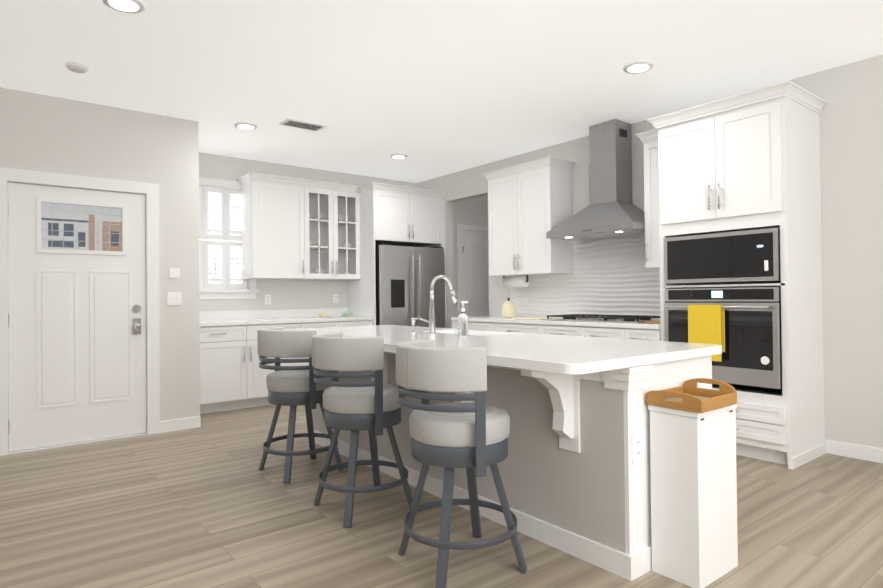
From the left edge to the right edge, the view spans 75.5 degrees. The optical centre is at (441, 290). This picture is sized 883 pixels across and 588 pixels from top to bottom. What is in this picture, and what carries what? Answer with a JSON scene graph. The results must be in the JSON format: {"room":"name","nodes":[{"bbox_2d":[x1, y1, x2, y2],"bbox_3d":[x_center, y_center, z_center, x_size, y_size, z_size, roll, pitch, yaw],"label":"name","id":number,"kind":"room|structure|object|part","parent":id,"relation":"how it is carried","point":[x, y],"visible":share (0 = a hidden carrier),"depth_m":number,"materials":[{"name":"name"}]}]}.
{"room":"kitchen","nodes":[
{"label":"kitchen","id":0,"kind":"room"},
{"bbox_2d":[0,87,199,421],"bbox_3d":[-4.277,-0.148,3.535,5.270,2.750,0.100,0,-1,-38],"label":"wall","id":1,"kind":"structure","parent":0,"point":[45,133],"depth_m":4.92,"materials":[{"name":"white paint"}]},
{"bbox_2d":[8,182,145,451],"bbox_3d":[-2.881,0.194,4.553,0.947,2.028,0.138,0,-1,-38],"label":"entry door","id":2,"kind":"structure","parent":1,"relation":"in","point":[76,315],"depth_m":4.55,"materials":[{"name":"white wood"}]},
{"bbox_2d":[0,167,159,455],"bbox_3d":[-2.911,0.152,4.600,1.135,2.145,0.118,0,-1,-38],"label":"door frame","id":3,"kind":"structure","parent":1,"relation":"attached to","point":[150,191],"depth_m":4.69,"materials":[{"name":"white wood"}]},
{"bbox_2d":[167,292,181,304],"bbox_3d":[-2.338,0.068,4.992,0.115,0.115,0.016,0,-1,-38],"label":"switch plate","id":4,"kind":"object","parent":1,"relation":"attached to","point":[174,298],"depth_m":4.99,"materials":[{"name":"white plastic"}]},
{"bbox_2d":[169,268,179,277],"bbox_3d":[-2.341,-0.155,5.000,0.085,0.085,0.006,0,-1,-38],"label":"switch plate","id":5,"kind":"object","parent":1,"relation":"attached to","point":[173,272],"depth_m":5.00,"materials":[{"name":"white plastic"}]},
{"bbox_2d":[160,416,200,432],"bbox_3d":[-2.298,1.175,5.006,0.345,0.095,0.014,0,-1,-38],"label":"baseboard","id":6,"kind":"structure","parent":1,"relation":"attached to","point":[193,422],"depth_m":5.00,"materials":[{"name":"white wood"}]},
{"bbox_2d":[199,152,415,310],"bbox_3d":[-1.640,-0.139,7.066,3.450,2.750,0.120,0,-1,-38],"label":"wall","id":7,"kind":"structure","parent":0,"point":[298,294],"depth_m":6.80,"materials":[{"name":"white paint"}]},
{"bbox_2d":[199,177,258,298],"bbox_3d":[-2.585,-0.586,6.414,1.140,1.550,0.360,0,-1,-38],"label":"window","id":8,"kind":"structure","parent":7,"relation":"in","point":[250,291],"depth_m":6.42,"materials":[{"name":"white"}]},
{"bbox_2d":[199,186,246,288],"bbox_3d":[-2.523,-0.587,6.336,0.712,1.126,0.060,0,-1,-38],"label":"window shutters","id":9,"kind":"object","parent":8,"relation":"attached to","point":[229,247],"visible":0.67,"depth_m":6.37,"materials":[{"name":"white wood"}]},
{"bbox_2d":[265,295,270,303],"bbox_3d":[-2.032,0.101,6.667,0.075,0.115,0.009,0,-1,-38],"label":"electrical outlet","id":10,"kind":"object","parent":7,"relation":"attached to","point":[268,299],"depth_m":6.67,"materials":[{"name":"white plastic"}]},
{"bbox_2d":[241,172,312,279],"bbox_3d":[-1.909,-0.709,6.566,0.670,1.143,0.341,0,-1,-38],"label":"upper cabinet","id":11,"kind":"object","parent":7,"relation":"attached to","point":[298,231],"depth_m":6.42,"materials":[{"name":"white wood"}]},
{"bbox_2d":[333,294,337,302],"bbox_3d":[-1.342,0.100,7.214,0.075,0.115,0.009,0,-1,-38],"label":"electrical outlet","id":12,"kind":"object","parent":7,"relation":"attached to","point":[335,296],"depth_m":7.21,"materials":[{"name":"white plastic"}]},
{"bbox_2d":[0,405,882,587],"bbox_3d":[-0.033,1.221,2.069,10.100,0.100,9.910,0,-1,-38],"label":"floor","id":13,"kind":"structure","parent":0,"point":[208,503],"depth_m":2.86,"materials":[{"name":"brown wood"}]},
{"bbox_2d":[200,323,307,413],"bbox_3d":[-2.178,0.795,6.147,1.257,0.876,0.620,0,-1,-38],"label":"base cabinet","id":14,"kind":"object","parent":13,"relation":"on","point":[233,375],"depth_m":5.81,"materials":[{"name":"white wood"}]},
{"bbox_2d":[200,308,372,326],"bbox_3d":[-1.844,0.287,6.413,2.112,0.138,0.633,0,-1,-38],"label":"countertop","id":15,"kind":"structure","parent":14,"relation":"on","point":[236,317],"depth_m":6.48,"materials":[{"name":"white stone"}]},
{"bbox_2d":[343,310,352,316],"bbox_3d":[-1.150,0.275,7.000,0.145,0.082,0.060,0,-1,-38],"label":"fish figurine","id":16,"kind":"object","parent":15,"relation":"on","point":[346,313],"visible":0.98,"depth_m":6.97,"materials":[{"name":"green ceramic"}]},
{"bbox_2d":[257,327,343,482],"bbox_3d":[-0.954,0.725,3.803,0.515,0.950,0.542,0,-1,-38],"label":"stool","id":17,"kind":"object","parent":13,"relation":"on","point":[293,387],"visible":0.9,"depth_m":3.61,"materials":[{"name":"grey fabric"}]},
{"bbox_2d":[308,320,371,364],"bbox_3d":[-1.397,0.793,6.766,0.975,0.876,0.620,0,-1,-38],"label":"base cabinet","id":18,"kind":"object","parent":13,"relation":"on","point":[362,322],"depth_m":6.55,"materials":[{"name":"white"}]},
{"bbox_2d":[312,332,412,527],"bbox_3d":[-0.441,0.713,3.115,0.515,0.950,0.541,0,-1,-38],"label":"stool","id":19,"kind":"object","parent":13,"relation":"on","point":[373,408],"visible":1,"depth_m":2.92,"materials":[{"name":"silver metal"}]},
{"bbox_2d":[347,182,447,327],"bbox_3d":[-0.577,-0.029,7.372,1.156,2.515,0.713,0,-1,-38],"label":"tall cabinet","id":20,"kind":"object","parent":13,"relation":"on","point":[393,217],"visible":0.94,"depth_m":7.05,"materials":[{"name":"white wood"}]},
{"bbox_2d":[375,243,444,327],"bbox_3d":[-0.529,0.327,7.307,0.960,1.778,0.767,0,-1,-38],"label":"refrigerator","id":21,"kind":"object","parent":13,"relation":"on","point":[406,276],"visible":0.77,"depth_m":6.99,"materials":[{"name":"metal"}]},
{"bbox_2d":[396,339,526,587],"bbox_3d":[0.066,0.701,2.464,0.521,0.950,0.532,0,-1,-38],"label":"stool","id":22,"kind":"object","parent":13,"relation":"on","point":[451,437],"visible":1,"depth_m":2.27,"materials":[{"name":"grey fabric"}]},
{"bbox_2d":[284,325,721,580],"bbox_3d":[0.002,0.735,3.586,1.164,0.900,3.010,0,-1,-38],"label":"kitchen island","id":23,"kind":"object","parent":13,"relation":"on","point":[574,470],"depth_m":2.55,"materials":[{"name":"white paint"}]},
{"bbox_2d":[411,317,417,331],"bbox_3d":[-0.187,0.240,4.051,0.068,0.102,0.035,0,-1,-38],"label":"soap dispenser","id":24,"kind":"object","parent":23,"relation":"on","point":[413,323],"visible":0.96,"depth_m":4.03,"materials":[{"name":"silver metal"}]},
{"bbox_2d":[418,275,457,332],"bbox_3d":[-0.019,0.090,3.973,0.252,0.397,0.158,0,-1,-38],"label":"faucet","id":25,"kind":"object","parent":23,"relation":"on","point":[431,321],"visible":1,"depth_m":3.86,"materials":[{"name":"silver metal"}]},
{"bbox_2d":[458,301,467,335],"bbox_3d":[0.137,0.174,3.593,0.068,0.218,0.066,0,-1,-38],"label":"soap bottle","id":26,"kind":"object","parent":23,"relation":"on","point":[462,323],"visible":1,"depth_m":3.57,"materials":[{"name":"white"}]},
{"bbox_3d":[-0.001,0.411,3.589,1.164,0.252,3.010,0,-1,-38],"label":"kitchen island top","id":27,"kind":"part","parent":23,"relation":"part of","materials":[{"name":"white stone"}]},
{"bbox_2d":[452,321,660,340],"bbox_3d":[1.140,0.757,5.611,0.657,0.875,2.547,0,-1,-38],"label":"base cabinet","id":28,"kind":"object","parent":13,"relation":"on","point":[629,333],"visible":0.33,"depth_m":5.12,"materials":[{"name":"white"}]},
{"bbox_2d":[451,316,660,328],"bbox_3d":[1.145,0.299,5.623,0.633,0.038,2.547,0,-1,-38],"label":"countertop","id":29,"kind":"structure","parent":28,"relation":"on","point":[498,319],"depth_m":5.21,"materials":[{"name":"white stone"}]},
{"bbox_2d":[502,298,515,316],"bbox_3d":[0.736,0.182,6.250,0.156,0.215,0.156,0,-1,-38],"label":"jar","id":30,"kind":"object","parent":29,"relation":"on","point":[508,308],"visible":1,"depth_m":6.19,"materials":[{"name":"beige ceramic"}]},
{"bbox_2d":[512,317,550,319],"bbox_3d":[0.932,0.277,5.753,0.250,0.012,0.380,0,-1,-38],"label":"cutting board","id":31,"kind":"object","parent":29,"relation":"on","point":[538,318],"visible":0.88,"depth_m":5.74,"materials":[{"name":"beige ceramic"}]},
{"bbox_2d":[545,314,660,322],"bbox_3d":[1.489,0.249,5.186,0.500,0.045,1.000,0,-1,-38],"label":"cooktop","id":32,"kind":"object","parent":29,"relation":"in","point":[609,318],"visible":0.98,"depth_m":5.05,"materials":[{"name":"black metal"}]},
{"bbox_2d":[645,321,660,323],"bbox_3d":[1.739,0.256,4.613,0.180,0.014,0.180,0,-1,-38],"label":"cutting board","id":33,"kind":"object","parent":29,"relation":"on","point":[652,322],"visible":0.71,"depth_m":4.56,"materials":[{"name":"brown wood"}]},
{"bbox_2d":[648,404,737,587],"bbox_3d":[1.059,0.818,2.389,0.328,0.690,0.214,0,-1,-38],"label":"trash bin","id":34,"kind":"object","parent":13,"relation":"on","point":[694,541],"visible":0.88,"depth_m":2.29,"materials":[{"name":"white wood"}]},
{"bbox_2d":[646,378,736,412],"bbox_3d":[1.040,0.425,2.369,0.293,0.093,0.237,0,-1,-38],"label":"wood tray","id":35,"kind":"object","parent":34,"relation":"on","point":[688,395],"visible":0.98,"depth_m":2.33,"materials":[{"name":"brown wood"}]},
{"bbox_2d":[647,80,826,468],"bbox_3d":[2.197,-0.087,4.254,0.683,2.515,1.010,0,-1,-38],"label":"tall cabinet","id":36,"kind":"object","parent":13,"relation":"on","point":[754,166],"visible":0.65,"depth_m":3.94,"materials":[{"name":"white wood"}]},
{"bbox_2d":[664,228,780,283],"bbox_3d":[2.084,-0.237,4.168,0.306,0.350,0.810,0,-1,-38],"label":"built-in microwave","id":37,"kind":"object","parent":36,"relation":"in","point":[741,256],"visible":0.98,"depth_m":4.03,"materials":[{"name":"silver metal"}]},
{"bbox_2d":[664,287,781,392],"bbox_3d":[2.064,0.330,4.141,0.373,0.700,0.810,0,-1,-38],"label":"wall oven","id":38,"kind":"object","parent":36,"relation":"in","point":[752,357],"visible":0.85,"depth_m":3.92,"materials":[{"name":"silver metal"}]},
{"bbox_2d":[688,305,724,361],"bbox_3d":[1.892,0.298,4.075,0.036,0.397,0.252,0,-1,-38],"label":"hanging towel","id":39,"kind":"object","parent":38,"relation":"hanging from","point":[706,324],"visible":0.83,"depth_m":4.05,"materials":[{"name":"yellow fabric"}]},
{"bbox_2d":[0,0,882,182],"bbox_3d":[-0.061,-1.629,2.097,10.100,0.100,9.910,0,-1,-38],"label":"ceiling","id":40,"kind":"structure","parent":0,"point":[431,89],"depth_m":3.91,"materials":[{"name":"white paint"}]},
{"bbox_2d":[66,61,87,72],"bbox_3d":[-2.483,-1.519,3.883,0.130,0.035,0.130,0,-1,-38],"label":"smoke detector","id":41,"kind":"object","parent":40,"relation":"attached to","point":[76,67],"visible":1,"depth_m":3.85,"materials":[{"name":"white plastic"}]},
{"bbox_2d":[102,0,144,13],"bbox_3d":[-1.710,-1.544,3.067,0.199,0.016,0.199,0,-1,-44],"label":"recessed light","id":42,"kind":"object","parent":40,"relation":"in","point":[131,6],"depth_m":3.07,"materials":[{"name":"white"}]},
{"bbox_2d":[234,122,256,129],"bbox_3d":[-1.810,-1.521,5.271,0.199,0.016,0.199,-1,-1,31],"label":"recessed light","id":43,"kind":"object","parent":40,"relation":"in","point":[241,125],"depth_m":5.25,"materials":[{"name":"white plastic"}]},
{"bbox_2d":[279,118,326,131],"bbox_3d":[-1.277,-1.528,5.260,0.380,0.012,0.200,0,-1,-38],"label":"ceiling vent","id":44,"kind":"object","parent":40,"relation":"in","point":[300,124],"visible":1,"depth_m":5.24,"materials":[{"name":"white metal"}]},
{"bbox_2d":[390,154,407,158],"bbox_3d":[-0.483,-1.523,6.463,0.199,0.016,0.199,-1,-1,13],"label":"recessed light","id":45,"kind":"object","parent":40,"relation":"in","point":[396,156],"depth_m":6.43,"materials":[{"name":"white plastic"}]},
{"bbox_2d":[623,61,653,73],"bbox_3d":[1.381,-1.566,3.997,0.199,0.016,0.199,0,-1,-44],"label":"recessed light","id":46,"kind":"object","parent":40,"relation":"in","point":[638,66],"depth_m":3.98,"materials":[{"name":"white plastic"}]},
{"bbox_2d":[453,195,487,316],"bbox_3d":[0.696,-0.151,8.151,1.560,2.750,0.100,0,-1,-38],"label":"wall","id":47,"kind":"structure","parent":0,"point":[473,211],"depth_m":7.80,"materials":[{"name":"white paint"}]},
{"bbox_2d":[457,224,488,316],"bbox_3d":[0.550,0.160,7.909,0.760,2.125,0.086,0,-1,-38],"label":"door","id":48,"kind":"structure","parent":47,"relation":"attached to","point":[473,276],"depth_m":7.87,"materials":[{"name":"white wood"}]},
{"bbox_2d":[416,54,882,448],"bbox_3d":[2.704,-0.210,4.263,0.120,2.750,9.910,0,-1,-38],"label":"wall","id":49,"kind":"structure","parent":0,"point":[851,138],"depth_m":4.01,"materials":[{"name":"white paint"}]},
{"bbox_2d":[481,156,575,275],"bbox_3d":[0.916,-0.742,6.103,0.393,1.143,1.000,0,-1,-38],"label":"upper cabinet","id":50,"kind":"object","parent":49,"relation":"attached to","point":[527,210],"visible":1,"depth_m":5.88,"materials":[{"name":"white wood"}]},
{"bbox_2d":[502,275,529,286],"bbox_3d":[0.814,-0.104,6.279,0.110,0.126,0.370,0,-1,-38],"label":"paper towel holder","id":51,"kind":"object","parent":50,"relation":"attached to","point":[515,281],"visible":0.98,"depth_m":6.21,"materials":[{"name":"white paper"}]},
{"bbox_2d":[510,234,660,319],"bbox_3d":[1.486,-0.141,5.697,0.007,0.835,2.227,0,-1,-38],"label":"tile backsplash","id":52,"kind":"structure","parent":49,"relation":"attached to","point":[612,276],"depth_m":5.60,"materials":[{"name":"white tile"}]},
{"bbox_2d":[516,293,519,302],"bbox_3d":[0.871,0.085,6.460,0.008,0.115,0.075,0,-1,-38],"label":"outlet","id":53,"kind":"object","parent":52,"relation":"attached to","point":[517,294],"depth_m":6.46,"materials":[{"name":"white plastic"}]},
{"bbox_2d":[520,293,527,302],"bbox_3d":[0.930,0.084,6.380,0.016,0.115,0.075,0,-1,-38],"label":"outlet","id":54,"kind":"object","parent":52,"relation":"attached to","point":[524,298],"depth_m":6.38,"materials":[{"name":"white plastic"}]},
{"bbox_2d":[546,119,644,240],"bbox_3d":[1.495,-1.034,5.284,0.500,1.054,0.950,0,-1,-38],"label":"range hood","id":55,"kind":"object","parent":49,"relation":"attached to","point":[611,210],"visible":1,"depth_m":5.24,"materials":[{"name":"metal"}]},
{"bbox_2d":[635,129,659,268],"bbox_3d":[1.896,-0.764,4.865,0.393,1.143,0.287,0,-1,-38],"label":"upper cabinet","id":56,"kind":"object","parent":49,"relation":"attached to","point":[649,139],"visible":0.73,"depth_m":4.80,"materials":[{"name":"white wood"}]},
{"bbox_2d":[825,439,882,462],"bbox_3d":[4.204,1.083,2.266,0.014,0.095,4.655,0,-1,-38],"label":"baseboard","id":57,"kind":"structure","parent":49,"relation":"attached to","point":[867,453],"depth_m":3.95,"materials":[{"name":"white wood"}]}
]}

